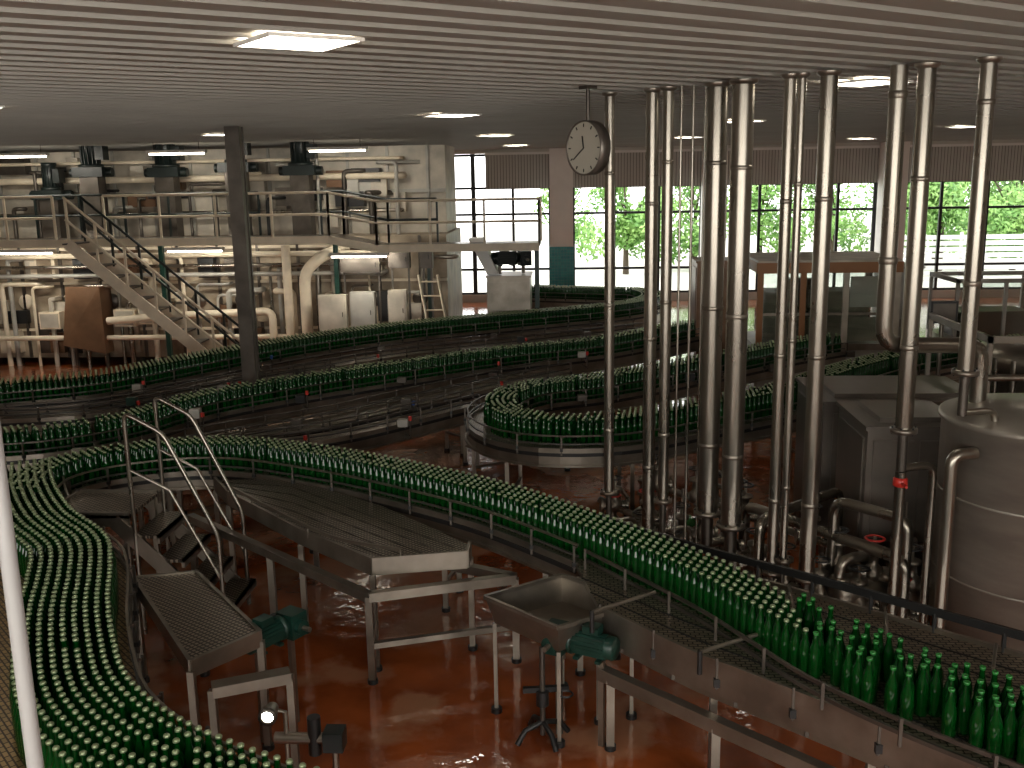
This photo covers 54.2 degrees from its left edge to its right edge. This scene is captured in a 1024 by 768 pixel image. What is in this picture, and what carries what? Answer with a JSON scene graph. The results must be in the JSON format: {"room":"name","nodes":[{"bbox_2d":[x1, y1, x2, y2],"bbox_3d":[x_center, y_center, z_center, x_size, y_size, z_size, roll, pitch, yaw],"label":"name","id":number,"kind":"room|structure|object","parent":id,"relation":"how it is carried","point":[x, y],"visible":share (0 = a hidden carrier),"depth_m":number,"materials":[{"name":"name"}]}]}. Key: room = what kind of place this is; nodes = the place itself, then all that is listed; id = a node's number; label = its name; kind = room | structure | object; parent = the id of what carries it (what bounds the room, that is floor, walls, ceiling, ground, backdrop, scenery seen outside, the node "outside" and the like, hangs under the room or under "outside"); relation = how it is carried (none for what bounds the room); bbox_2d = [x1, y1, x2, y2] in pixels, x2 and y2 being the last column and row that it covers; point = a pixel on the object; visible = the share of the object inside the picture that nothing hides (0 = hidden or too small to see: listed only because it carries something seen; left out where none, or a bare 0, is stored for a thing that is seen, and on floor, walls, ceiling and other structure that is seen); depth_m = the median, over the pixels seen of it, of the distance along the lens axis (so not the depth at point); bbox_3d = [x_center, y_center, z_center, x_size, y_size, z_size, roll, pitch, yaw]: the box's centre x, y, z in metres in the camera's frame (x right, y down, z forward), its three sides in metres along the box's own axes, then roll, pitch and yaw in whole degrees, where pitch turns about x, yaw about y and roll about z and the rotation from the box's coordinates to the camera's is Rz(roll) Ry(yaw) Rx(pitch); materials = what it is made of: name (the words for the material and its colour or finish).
{"room":"processing plant","nodes":[
{"label":"processing plant","id":0,"kind":"room"},
{"bbox_2d":[0,0,1023,151],"bbox_3d":[2.149,-4.132,14.866,31.500,0.320,37.000,0,12,4],"label":"ceiling","id":1,"kind":"structure","parent":0,"point":[119,75],"depth_m":7.50,"materials":[{"name":"grey metal"}]},
{"bbox_2d":[233,31,364,51],"bbox_3d":[-1.252,-1.998,5.848,0.813,0.020,0.813,0,12,4],"label":"ceiling light panel","id":2,"kind":"object","parent":1,"relation":"attached to","point":[267,40],"depth_m":5.79,"materials":[{"name":"white plastic"}]},
{"bbox_2d":[566,85,610,174],"bbox_3d":[0.706,-2.350,9.290,0.124,0.807,0.500,-10,15,-35],"label":"clock","id":3,"kind":"object","parent":1,"relation":"hanging from","point":[588,144],"visible":1,"depth_m":9.24,"materials":[{"name":"beige plastic"}]},
{"bbox_2d":[0,297,1023,767],"bbox_3d":[2.240,1.093,15.967,31.500,0.200,37.000,0,12,4],"label":"floor","id":4,"kind":"structure","parent":0,"point":[430,704],"depth_m":8.77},
{"bbox_2d":[0,421,43,767],"bbox_3d":[-0.865,1.398,1.987,0.100,5.075,0.100,0,12,4],"label":"post","id":5,"kind":"object","parent":4,"relation":"on","point":[9,564],"visible":1,"depth_m":1.77,"materials":[{"name":"white metal"}]},
{"bbox_2d":[0,476,295,767],"bbox_3d":[-3.599,2.279,7.404,2.318,1.210,8.410,-9,14,-34],"label":"conveyor","id":6,"kind":"object","parent":4,"relation":"on","point":[129,642],"visible":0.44,"depth_m":7.10,"materials":[{"name":"metal"}]},
{"bbox_2d":[6,457,319,767],"bbox_3d":[-3.408,1.634,7.637,1.277,0.329,7.759,-9,14,-34],"label":"beer bottles","id":7,"kind":"object","parent":6,"relation":"on","point":[91,713],"visible":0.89,"depth_m":6.33,"materials":[{"name":"green glass"}]},
{"bbox_2d":[62,196,239,353],"bbox_3d":[-7.359,-1.898,20.985,3.708,4.092,0.756,0,12,4],"label":"metal staircase","id":8,"kind":"structure","parent":4,"relation":"on","point":[131,281],"depth_m":20.76,"materials":[{"name":"grey metal"}]},
{"bbox_2d":[65,397,256,633],"bbox_3d":[-3.554,1.270,9.803,1.790,2.193,0.744,0,12,4],"label":"stair","id":9,"kind":"structure","parent":4,"relation":"on","point":[112,508],"depth_m":9.79,"materials":[{"name":"metal"}]},
{"bbox_2d":[0,361,335,435],"bbox_3d":[-5.146,0.589,15.722,5.498,1.140,1.088,-9,14,-34],"label":"conveyor","id":10,"kind":"object","parent":4,"relation":"on","point":[39,420],"visible":0.44,"depth_m":14.66,"materials":[{"name":"metal"}]},
{"bbox_2d":[132,570,274,751],"bbox_3d":[-2.502,2.240,8.041,0.654,0.985,1.899,-8,14,-31],"label":"table","id":11,"kind":"object","parent":4,"relation":"on","point":[205,630],"visible":0.74,"depth_m":7.66,"materials":[{"name":"metal"}]},
{"bbox_2d":[0,145,462,366],"bbox_3d":[-6.919,-3.187,24.473,11.610,4.980,3.700,0,12,4],"label":"washing machine","id":12,"kind":"object","parent":4,"relation":"on","point":[52,305],"visible":0.62,"depth_m":23.56,"materials":[{"name":"beige metal"}]},
{"bbox_2d":[29,163,74,237],"bbox_3d":[-10.797,-4.292,23.502,1.000,1.776,0.500,0,12,4],"label":"motor","id":13,"kind":"object","parent":12,"relation":"on","point":[52,176],"visible":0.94,"depth_m":23.33,"materials":[{"name":"paint"}]},
{"bbox_2d":[69,146,114,237],"bbox_3d":[-9.787,-4.545,23.387,1.000,2.282,0.575,0,12,4],"label":"motor","id":14,"kind":"object","parent":12,"relation":"on","point":[91,173],"visible":0.66,"depth_m":23.18,"materials":[{"name":"paint"}]},
{"bbox_2d":[144,144,188,236],"bbox_3d":[-8.010,-4.537,23.281,1.000,2.250,0.619,0,12,4],"label":"motor","id":15,"kind":"object","parent":12,"relation":"on","point":[166,172],"visible":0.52,"depth_m":23.08,"materials":[{"name":"paint"}]},
{"bbox_2d":[278,141,323,234],"bbox_3d":[-4.848,-4.545,23.087,1.000,2.237,0.575,0,12,4],"label":"motor","id":16,"kind":"object","parent":12,"relation":"on","point":[301,171],"visible":0.8,"depth_m":22.90,"materials":[{"name":"paint"}]},
{"bbox_2d":[224,126,263,428],"bbox_3d":[-4.219,-1.456,15.819,0.400,5.070,0.400,0,12,4],"label":"steel column","id":17,"kind":"structure","parent":4,"relation":"on","point":[233,135],"depth_m":15.62,"materials":[{"name":"grey metal"}]},
{"bbox_2d":[207,666,299,767],"bbox_3d":[-1.840,2.487,7.168,0.627,0.840,0.120,-6,13,-21],"label":"support frame","id":18,"kind":"object","parent":4,"relation":"on","point":[230,686],"visible":0.79,"depth_m":7.07,"materials":[{"name":"grey metal"}]},
{"bbox_2d":[0,190,541,357],"bbox_3d":[-6.115,-2.188,22.024,13.550,4.008,1.458,0,12,4],"label":"gallery","id":19,"kind":"object","parent":4,"relation":"on","point":[344,240],"visible":0.97,"depth_m":21.16,"materials":[{"name":"beige paint"}]},
{"bbox_2d":[247,605,311,742],"bbox_3d":[-1.845,2.262,7.824,0.400,1.010,0.550,7,14,33],"label":"motor","id":20,"kind":"object","parent":4,"relation":"on","point":[290,623],"visible":0.7,"depth_m":7.79,"materials":[{"name":"green paint"}]},
{"bbox_2d":[258,702,346,767],"bbox_3d":[-1.230,2.495,6.024,0.489,1.275,0.158,-1,12,-1],"label":"lamp","id":21,"kind":"object","parent":4,"relation":"on","point":[333,739],"visible":1,"depth_m":5.94,"materials":[{"name":"metal"}]},
{"bbox_2d":[166,390,483,545],"bbox_3d":[-2.249,1.034,13.371,4.863,1.140,0.788,-11,15,-39],"label":"conveyor","id":22,"kind":"object","parent":4,"relation":"on","point":[368,436],"visible":0.57,"depth_m":13.54,"materials":[{"name":"metal"}]},
{"bbox_2d":[0,292,659,418],"bbox_3d":[-1.968,-0.445,20.193,4.552,1.210,16.691,8,15,35],"label":"conveyor","id":23,"kind":"object","parent":4,"relation":"on","point":[545,302],"visible":0.38,"depth_m":19.61,"materials":[{"name":"metal"}]},
{"bbox_2d":[0,343,240,403],"label":"beer bottles","id":24,"kind":"object","parent":23,"relation":"on","point":[233,351],"depth_m":15.93,"materials":[{"name":"green glass"}]},
{"bbox_2d":[258,284,603,361],"label":"beer bottles","id":25,"kind":"object","parent":23,"relation":"on","point":[319,337],"depth_m":20.86,"materials":[{"name":"green glass"}]},
{"bbox_2d":[614,286,643,317],"label":"beer bottles","id":26,"kind":"object","parent":23,"relation":"on","point":[637,302],"depth_m":23.35,"materials":[{"name":"green glass"}]},
{"bbox_2d":[317,294,348,331],"bbox_3d":[-4.007,-1.160,22.545,0.635,1.709,0.260,0,12,4],"label":"switch box","id":27,"kind":"object","parent":4,"relation":"on","point":[333,313],"visible":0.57,"depth_m":22.37,"materials":[{"name":"metal"}]},
{"bbox_2d":[58,457,620,676],"bbox_3d":[-1.933,1.605,10.463,6.625,1.210,2.618,2,12,13],"label":"conveyor","id":28,"kind":"object","parent":4,"relation":"on","point":[550,559],"visible":0.37,"depth_m":10.01,"materials":[{"name":"metal"}]},
{"bbox_2d":[8,435,810,673],"bbox_3d":[-1.208,1.205,9.490,8.314,0.329,2.611,5,13,26],"label":"beer bottles","id":29,"kind":"object","parent":28,"relation":"on","point":[748,606],"visible":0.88,"depth_m":9.28,"materials":[{"name":"green glass"}]},
{"bbox_2d":[213,476,477,671],"bbox_3d":[-1.844,1.728,10.069,1.036,1.130,3.745,-11,16,-40],"label":"table","id":30,"kind":"object","parent":4,"relation":"on","point":[373,539],"visible":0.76,"depth_m":9.49,"materials":[{"name":"metal"}]},
{"bbox_2d":[2,328,699,470],"bbox_3d":[-1.675,0.377,16.214,13.895,1.233,1.519,-11,15,-39],"label":"conveyor","id":31,"kind":"object","parent":4,"relation":"on","point":[582,364],"visible":0.44,"depth_m":15.46,"materials":[{"name":"metal"}]},
{"bbox_2d":[3,401,189,455],"label":"beer bottles","id":32,"kind":"object","parent":31,"relation":"on","point":[105,423],"depth_m":12.55,"materials":[{"name":"green glass"}]},
{"bbox_2d":[164,334,603,415],"label":"beer bottles","id":33,"kind":"object","parent":31,"relation":"on","point":[186,401],"depth_m":15.94,"materials":[{"name":"green glass"}]},
{"bbox_2d":[187,513,521,685],"bbox_3d":[-1.863,2.004,9.462,3.939,0.840,1.002,6,14,29],"label":"support frame","id":34,"kind":"object","parent":4,"relation":"on","point":[487,577],"visible":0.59,"depth_m":8.77,"materials":[{"name":"grey metal"}]},
{"bbox_2d":[141,359,578,521],"bbox_3d":[-1.729,0.710,14.812,7.411,1.162,0.882,-11,16,-41],"label":"conveyor","id":35,"kind":"object","parent":4,"relation":"on","point":[482,388],"visible":0.48,"depth_m":14.70,"materials":[{"name":"metal"}]},
{"bbox_2d":[340,257,381,324],"bbox_3d":[-3.350,-1.574,22.418,0.880,2.549,0.260,0,12,4],"label":"switch box","id":36,"kind":"object","parent":4,"relation":"on","point":[364,264],"visible":0.83,"depth_m":22.12,"materials":[{"name":"metal"}]},
{"bbox_2d":[350,291,376,327],"bbox_3d":[-3.326,-1.193,22.497,0.545,1.769,0.260,0,12,4],"label":"switch box","id":37,"kind":"object","parent":4,"relation":"on","point":[362,303],"visible":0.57,"depth_m":22.31,"materials":[{"name":"beige metal"}]},
{"bbox_2d":[110,319,643,430],"bbox_3d":[-1.804,-0.105,18.678,11.131,1.164,1.635,-10,15,-37],"label":"conveyor","id":38,"kind":"object","parent":4,"relation":"on","point":[130,400],"visible":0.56,"depth_m":18.93,"materials":[{"name":"metal"}]},
{"bbox_2d":[486,271,532,313],"bbox_3d":[-0.035,-1.462,22.724,1.000,2.090,1.065,0,12,4],"label":"tall cabinet","id":39,"kind":"object","parent":4,"relation":"on","point":[507,290],"visible":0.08,"depth_m":22.11,"materials":[{"name":"metal"}]},
{"bbox_2d":[515,646,573,752],"bbox_3d":[0.267,2.375,7.654,0.422,0.773,0.351,3,13,20],"label":"stand","id":40,"kind":"object","parent":4,"relation":"on","point":[542,691],"visible":0.98,"depth_m":7.65,"materials":[{"name":"metal"}]},
{"bbox_2d":[484,573,636,748],"bbox_3d":[0.409,2.183,7.998,0.818,1.015,0.988,-12,16,-43],"label":"drip tray","id":41,"kind":"object","parent":4,"relation":"on","point":[525,609],"visible":0.84,"depth_m":8.06,"materials":[{"name":"metal"}]},
{"bbox_2d":[549,148,573,286],"bbox_3d":[1.647,-5.212,33.151,0.800,5.070,0.640,0,12,4],"label":"column","id":42,"kind":"structure","parent":4,"relation":"on","point":[561,173],"depth_m":32.81,"materials":[{"name":"paint"}]},
{"bbox_2d":[541,618,619,746],"bbox_3d":[0.526,2.275,7.645,0.578,0.978,0.420,5,13,28],"label":"motor","id":43,"kind":"object","parent":4,"relation":"on","point":[599,645],"visible":0.71,"depth_m":7.51,"materials":[{"name":"green paint"}]},
{"bbox_2d":[600,92,636,524],"bbox_3d":[1.149,-0.446,10.567,0.429,5.075,0.186,-2,12,-4],"label":"pipe","id":44,"kind":"object","parent":4,"relation":"on","point":[608,491],"visible":0.95,"depth_m":10.44,"materials":[{"name":"silver metal"}]},
{"bbox_2d":[597,475,700,552],"bbox_3d":[1.514,1.580,11.248,0.366,0.818,1.779,-8,14,-30],"label":"valve manifold","id":45,"kind":"object","parent":4,"relation":"on","point":[623,506],"visible":0.44,"depth_m":11.48,"materials":[{"name":"metal"}]},
{"bbox_2d":[641,88,661,531],"bbox_3d":[1.522,-0.371,10.180,0.446,5.075,0.210,-2,12,-3],"label":"pipe","id":46,"kind":"object","parent":4,"relation":"on","point":[652,94],"visible":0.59,"depth_m":10.03,"materials":[{"name":"silver metal"}]},
{"bbox_2d":[654,86,692,549],"bbox_3d":[1.649,-0.333,9.990,0.432,5.075,0.190,-2,12,-4],"label":"pipe","id":47,"kind":"object","parent":4,"relation":"on","point":[662,499],"visible":0.94,"depth_m":9.86,"materials":[{"name":"silver metal"}]},
{"bbox_2d":[673,86,682,536],"bbox_3d":[1.637,-0.313,9.898,0.024,5.075,0.024,0,12,4],"label":"conduit","id":48,"kind":"object","parent":4,"relation":"on","point":[681,96],"visible":0.81,"depth_m":9.79,"materials":[{"name":"metal"}]},
{"bbox_2d":[684,86,694,539],"bbox_3d":[1.753,-0.320,9.921,0.028,5.075,0.028,0,12,4],"label":"conduit","id":49,"kind":"object","parent":4,"relation":"on","point":[693,87],"visible":0.82,"depth_m":9.82,"materials":[{"name":"metal"}]},
{"bbox_2d":[638,454,759,526],"bbox_3d":[2.064,1.447,11.229,0.362,1.068,1.809,-10,15,-35],"label":"valve manifold","id":50,"kind":"object","parent":4,"relation":"on","point":[691,497],"visible":0.27,"depth_m":11.15,"materials":[{"name":"metal"}]},
{"bbox_2d":[695,87,706,553],"bbox_3d":[1.849,-0.304,9.836,0.020,5.075,0.020,0,12,4],"label":"conduit","id":51,"kind":"object","parent":4,"relation":"on","point":[705,101],"visible":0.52,"depth_m":9.73,"materials":[{"name":"metal"}]},
{"bbox_2d":[690,257,727,358],"bbox_3d":[4.106,-1.277,20.413,0.850,2.540,0.965,0,12,4],"label":"tall cabinet","id":52,"kind":"object","parent":4,"relation":"on","point":[696,261],"visible":0.06,"depth_m":19.96,"materials":[{"name":"grey metal"}]},
{"bbox_2d":[596,665,835,767],"bbox_3d":[1.394,2.590,6.872,0.090,0.650,2.096,-12,16,-42],"label":"support frame","id":53,"kind":"object","parent":4,"relation":"on","point":[719,727],"visible":1,"depth_m":6.87,"materials":[{"name":"grey metal"}]},
{"bbox_2d":[693,82,739,569],"bbox_3d":[2.029,-0.268,9.649,0.487,5.075,0.283,0,12,4],"label":"pipe","id":54,"kind":"object","parent":4,"relation":"on","point":[707,509],"visible":0.81,"depth_m":9.48,"materials":[{"name":"silver metal"}]},
{"bbox_2d":[464,339,970,510],"bbox_3d":[4.201,0.364,15.822,11.247,1.220,3.430,-9,14,-34],"label":"conveyor","id":55,"kind":"object","parent":4,"relation":"on","point":[479,437],"visible":0.21,"depth_m":12.99,"materials":[{"name":"metal"}]},
{"bbox_2d":[484,370,603,445],"label":"beer bottles","id":56,"kind":"object","parent":55,"relation":"on","point":[504,409],"depth_m":12.79,"materials":[{"name":"green glass"}]},
{"bbox_2d":[614,364,642,443],"label":"beer bottles","id":57,"kind":"object","parent":55,"relation":"on","point":[632,422],"depth_m":12.63,"materials":[{"name":"green glass"}]},
{"bbox_2d":[669,397,699,433],"label":"beer bottles","id":58,"kind":"object","parent":55,"relation":"on","point":[693,408],"depth_m":12.82,"materials":[{"name":"green glass"}]},
{"bbox_2d":[745,382,772,419],"label":"beer bottles","id":59,"kind":"object","parent":55,"relation":"on","point":[760,398],"depth_m":13.46,"materials":[{"name":"green glass"}]},
{"bbox_2d":[824,332,899,375],"label":"beer bottles","id":60,"kind":"object","parent":55,"relation":"on","point":[866,365],"depth_m":15.64,"materials":[{"name":"green glass"}]},
{"bbox_2d":[716,79,758,561],"bbox_3d":[2.207,-0.218,9.397,0.490,5.075,0.286,0,12,4],"label":"pipe","id":61,"kind":"object","parent":4,"relation":"on","point":[743,90],"visible":0.87,"depth_m":9.22,"materials":[{"name":"silver metal"}]},
{"bbox_2d":[686,503,800,588],"bbox_3d":[2.288,1.801,10.014,0.367,0.868,1.774,-6,13,-24],"label":"valve manifold","id":62,"kind":"object","parent":4,"relation":"on","point":[787,579],"visible":0.28,"depth_m":9.75,"materials":[{"name":"metal"}]},
{"bbox_2d":[762,73,796,580],"bbox_3d":[2.510,-0.126,8.935,0.425,5.075,0.180,-2,12,-4],"label":"pipe","id":63,"kind":"object","parent":4,"relation":"on","point":[790,82],"visible":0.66,"depth_m":8.79,"materials":[{"name":"silver metal"}]},
{"bbox_2d":[543,511,1023,767],"bbox_3d":[1.771,2.143,7.630,1.672,1.200,5.309,-11,16,-40],"label":"conveyor","id":64,"kind":"object","parent":4,"relation":"on","point":[668,644],"visible":0.54,"depth_m":6.92,"materials":[{"name":"metal"}]},
{"bbox_2d":[584,548,1023,767],"bbox_3d":[1.598,1.863,6.596,0.746,0.220,4.247,-10,15,-35],"label":"rail","id":65,"kind":"object","parent":64,"relation":"on","point":[996,758],"visible":0.96,"depth_m":6.50,"materials":[{"name":"metal"}]},
{"bbox_2d":[795,593,1023,764],"bbox_3d":[2.489,1.835,6.193,0.551,0.330,2.096,-10,15,-36],"label":"beer bottles","id":66,"kind":"object","parent":64,"relation":"on","point":[991,718],"visible":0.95,"depth_m":6.06,"materials":[{"name":"green glass"}]},
{"bbox_2d":[774,72,810,583],"bbox_3d":[2.595,-0.113,8.870,0.403,5.075,0.150,-2,12,-5],"label":"pipe","id":67,"kind":"object","parent":4,"relation":"on","point":[782,558],"visible":0.86,"depth_m":8.73,"materials":[{"name":"silver metal"}]},
{"bbox_2d":[753,488,843,577],"bbox_3d":[2.871,1.679,9.984,1.444,1.100,0.100,-11,15,-39],"label":"pipe","id":68,"kind":"object","parent":4,"relation":"on","point":[762,522],"visible":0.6,"depth_m":9.52,"materials":[{"name":"metal"}]},
{"bbox_2d":[794,70,842,590],"bbox_3d":[2.769,-0.088,8.736,0.456,5.075,0.224,-2,12,-2],"label":"pipe","id":69,"kind":"object","parent":4,"relation":"on","point":[829,79],"visible":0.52,"depth_m":8.57,"materials":[{"name":"silver metal"}]},
{"bbox_2d":[738,503,910,618],"bbox_3d":[2.948,1.817,9.675,0.110,0.955,1.986,-9,14,-33],"label":"pipe","id":70,"kind":"object","parent":4,"relation":"on","point":[874,549],"visible":0.57,"depth_m":9.24,"materials":[{"name":"metal"}]},
{"bbox_2d":[747,251,903,388],"bbox_3d":[6.061,-1.331,20.020,2.710,2.740,2.030,0,12,4],"label":"machine","id":71,"kind":"object","parent":4,"relation":"on","point":[848,312],"visible":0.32,"depth_m":19.09,"materials":[{"name":"metal"}]},
{"bbox_2d":[814,555,918,621],"bbox_3d":[3.193,2.027,9.232,1.126,0.718,0.332,8,15,38],"label":"valve manifold","id":72,"kind":"object","parent":4,"relation":"on","point":[859,581],"visible":0.33,"depth_m":9.16,"materials":[{"name":"metal"}]},
{"bbox_2d":[826,498,912,574],"bbox_3d":[3.270,1.730,9.220,0.100,1.300,0.837,-10,15,-38],"label":"pipe","id":73,"kind":"object","parent":4,"relation":"on","point":[837,505],"visible":0.58,"depth_m":9.14,"materials":[{"name":"metal"}]},
{"bbox_2d":[818,526,928,624],"bbox_3d":[3.351,1.881,9.305,1.074,0.968,0.346,10,16,43],"label":"valve manifold","id":74,"kind":"object","parent":4,"relation":"on","point":[877,573],"visible":0.48,"depth_m":9.21,"materials":[{"name":"metal"}]},
{"bbox_2d":[826,536,929,623],"bbox_3d":[3.465,1.892,9.369,1.005,0.915,0.480,-3,12,-8],"label":"pump","id":75,"kind":"object","parent":4,"relation":"on","point":[879,586],"visible":0.12,"depth_m":9.20,"materials":[{"name":"metal"}]},
{"bbox_2d":[793,375,969,552],"bbox_3d":[4.359,0.903,11.746,1.800,1.840,1.365,0,12,4],"label":"tall cabinet","id":76,"kind":"object","parent":4,"relation":"on","point":[936,389],"visible":0.13,"depth_m":11.27,"materials":[{"name":"metal"}]},
{"bbox_2d":[835,400,940,575],"bbox_3d":[3.875,1.197,10.123,0.970,1.950,1.115,0,12,4],"label":"tall cabinet","id":77,"kind":"object","parent":4,"relation":"on","point":[866,447],"visible":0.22,"depth_m":9.61,"materials":[{"name":"metal"}]},
{"bbox_2d":[873,141,909,275],"bbox_3d":[12.296,-5.260,32.495,0.760,5.070,0.600,0,12,4],"label":"column","id":78,"kind":"structure","parent":4,"relation":"on","point":[906,155],"depth_m":32.18,"materials":[{"name":"paint"}]},
{"bbox_2d":[834,145,879,182],"bbox_3d":[11.208,-7.149,32.550,1.419,1.179,0.100,0,12,4],"label":"window blind","id":79,"kind":"object","parent":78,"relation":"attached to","point":[856,164],"depth_m":32.54,"materials":[{"name":"white paint"}]},
{"bbox_2d":[886,471,907,615],"bbox_3d":[3.279,1.621,8.543,0.159,1.793,0.240,0,12,4],"label":"pipe","id":80,"kind":"object","parent":4,"relation":"on","point":[900,482],"visible":0.71,"depth_m":8.48,"materials":[{"name":"metal"}]},
{"bbox_2d":[889,62,941,623],"bbox_3d":[3.371,0.004,8.250,0.453,5.075,0.220,-2,12,-3],"label":"pipe","id":81,"kind":"object","parent":4,"relation":"on","point":[903,427],"visible":0.98,"depth_m":8.04,"materials":[{"name":"silver metal"}]},
{"bbox_2d":[875,64,988,402],"bbox_3d":[3.533,-0.042,8.453,1.077,5.075,0.149,-4,12,-12],"label":"pipe","id":82,"kind":"object","parent":4,"relation":"on","point":[898,86],"visible":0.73,"depth_m":8.07,"materials":[{"name":"silver metal"}]},
{"bbox_2d":[927,300,958,375],"bbox_3d":[5.869,0.099,13.817,0.400,2.508,0.400,0,12,4],"label":"monitor","id":83,"kind":"object","parent":4,"relation":"on","point":[948,309],"visible":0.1,"depth_m":13.52,"materials":[{"name":"grey plastic"}]},
{"bbox_2d":[924,313,1023,392],"bbox_3d":[6.820,0.381,12.539,2.630,2.450,2.060,0,12,4],"label":"machine","id":84,"kind":"object","parent":4,"relation":"on","point":[1006,353],"visible":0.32,"depth_m":12.06,"materials":[{"name":"metal"}]},
{"bbox_2d":[925,271,1023,385],"bbox_3d":[9.488,-1.085,19.931,1.900,2.180,1.500,0,12,4],"label":"machine","id":85,"kind":"object","parent":4,"relation":"on","point":[1004,320],"visible":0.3,"depth_m":19.56,"materials":[{"name":"metal"}]},
{"bbox_2d":[928,393,1023,651],"bbox_3d":[4.489,1.273,8.548,1.690,2.430,1.690,3,13,18],"label":"storage tank","id":86,"kind":"object","parent":4,"relation":"on","point":[977,566],"visible":0.82,"depth_m":8.07,"materials":[{"name":"metal"}]},
{"bbox_2d":[951,56,1003,421],"bbox_3d":[3.688,0.070,7.909,0.442,5.075,0.204,-2,12,-3],"label":"pipe","id":87,"kind":"object","parent":4,"relation":"on","point":[988,73],"visible":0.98,"depth_m":7.60,"materials":[{"name":"silver metal"}]},
{"bbox_2d":[454,139,1023,301],"bbox_3d":[3.297,-5.353,33.610,31.500,5.100,0.250,0,12,4],"label":"wall","id":88,"kind":"structure","parent":0,"point":[986,292],"depth_m":33.18,"materials":[{"name":"paint"}]},
{"bbox_2d":[455,154,549,294],"bbox_3d":[-1.282,-5.369,33.848,5.330,4.710,0.100,0,12,4],"label":"window","id":89,"kind":"structure","parent":88,"relation":"in","point":[472,188],"depth_m":33.70,"materials":[{"name":"black"}]},
{"bbox_2d":[485,152,549,188],"bbox_3d":[0.225,-7.099,33.226,2.230,1.180,0.100,0,12,4],"label":"window blind","id":90,"kind":"object","parent":89,"relation":"attached to","point":[503,170],"visible":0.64,"depth_m":33.22,"materials":[{"name":"white paint"}]},
{"bbox_2d":[615,150,645,186],"bbox_3d":[3.905,-7.112,33.001,0.984,1.172,0.100,0,12,4],"label":"window blind","id":91,"kind":"object","parent":88,"relation":"attached to","point":[629,168],"depth_m":32.99,"materials":[{"name":"white paint"}]},
{"bbox_2d":[573,185,700,292],"bbox_3d":[4.158,-5.393,33.513,4.370,4.710,0.100,0,12,4],"label":"window","id":92,"kind":"structure","parent":88,"relation":"in","point":[659,187],"depth_m":33.52,"materials":[{"name":"black"}]},
{"bbox_2d":[673,149,701,185],"bbox_3d":[5.766,-7.119,32.886,0.913,1.169,0.100,0,12,4],"label":"window blind","id":93,"kind":"object","parent":88,"relation":"attached to","point":[686,153],"depth_m":32.87,"materials":[{"name":"white paint"}]},
{"bbox_2d":[752,147,781,184],"bbox_3d":[8.335,-7.135,32.727,0.921,1.179,0.100,0,12,4],"label":"window blind","id":94,"kind":"object","parent":88,"relation":"attached to","point":[766,160],"depth_m":32.71,"materials":[{"name":"white paint"}]},
{"bbox_2d":[727,183,877,291],"bbox_3d":[9.483,-5.417,33.185,5.100,4.710,0.100,0,12,4],"label":"window","id":95,"kind":"structure","parent":88,"relation":"in","point":[837,209],"depth_m":33.08,"materials":[{"name":"black"}]},
{"bbox_2d":[906,180,1023,289],"bbox_3d":[15.521,-5.444,32.814,5.800,4.710,0.100,0,12,4],"label":"window","id":96,"kind":"structure","parent":88,"relation":"in","point":[936,264],"depth_m":32.98,"materials":[{"name":"black"}]},
{"bbox_2d":[908,143,1023,181],"bbox_3d":[15.481,-7.167,32.287,5.800,1.180,0.100,0,12,4],"label":"window blind","id":97,"kind":"object","parent":88,"relation":"attached to","point":[949,162],"visible":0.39,"depth_m":32.31,"materials":[{"name":"white paint"}]},
{"label":"outside","id":98,"kind":"structure","parent":0,"visible":0},
{"bbox_2d":[457,219,1023,291],"bbox_3d":[8.746,-8.476,61.315,90.000,0.200,55.700,0,12,4],"label":"gravel yard","id":99,"kind":"structure","parent":98,"point":[527,231],"depth_m":48.96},
{"bbox_2d":[533,188,603,249],"bbox_3d":[2.067,-8.745,49.484,4.267,5.434,4.044,-9,14,-34],"label":"tree","id":100,"kind":"object","parent":99,"relation":"on","point":[592,191],"visible":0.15,"depth_m":48.92,"materials":[{"name":"green plant"}]},
{"bbox_2d":[575,187,677,273],"bbox_3d":[4.850,-7.481,42.992,4.350,5.542,5.262,0,12,4],"label":"tree","id":101,"kind":"object","parent":99,"relation":"on","point":[631,227],"visible":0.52,"depth_m":42.75,"materials":[{"name":"green plant"}]},
{"bbox_2d":[644,186,728,265],"bbox_3d":[7.916,-7.966,44.975,4.293,5.569,3.386,10,16,42],"label":"tree","id":102,"kind":"object","parent":99,"relation":"on","point":[685,216],"visible":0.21,"depth_m":44.35,"materials":[{"name":"green plant"}]},
{"bbox_2d":[696,184,814,251],"bbox_3d":[11.172,-8.010,45.461,4.966,5.344,5.058,7,14,34],"label":"tree","id":103,"kind":"object","parent":99,"relation":"on","point":[767,193],"visible":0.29,"depth_m":45.06,"materials":[{"name":"green plant"}]},
{"bbox_2d":[769,183,872,251],"bbox_3d":[14.068,-8.233,44.621,4.850,6.027,5.724,0,12,4],"label":"tree","id":104,"kind":"object","parent":99,"relation":"on","point":[843,224],"visible":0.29,"depth_m":44.48,"materials":[{"name":"green plant"}]},
{"bbox_2d":[903,182,1016,270],"bbox_3d":[16.713,-7.150,40.282,5.434,5.606,5.691,-7,13,-27],"label":"tree","id":105,"kind":"object","parent":99,"relation":"on","point":[952,196],"visible":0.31,"depth_m":38.82,"materials":[{"name":"green plant"}]},
{"bbox_2d":[903,232,1023,285],"bbox_3d":[17.781,-4.616,36.917,7.100,2.000,0.120,0,12,4],"label":"slatted fence","id":106,"kind":"object","parent":99,"relation":"on","point":[961,236],"visible":0.36,"depth_m":36.86,"materials":[{"name":"white metal"}]},
{"bbox_2d":[925,181,1023,269],"bbox_3d":[20.522,-7.674,41.939,6.169,5.818,5.998,-11,16,-40],"label":"tree","id":107,"kind":"object","parent":99,"relation":"on","point":[1017,196],"visible":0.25,"depth_m":40.24,"materials":[{"name":"green plant"}]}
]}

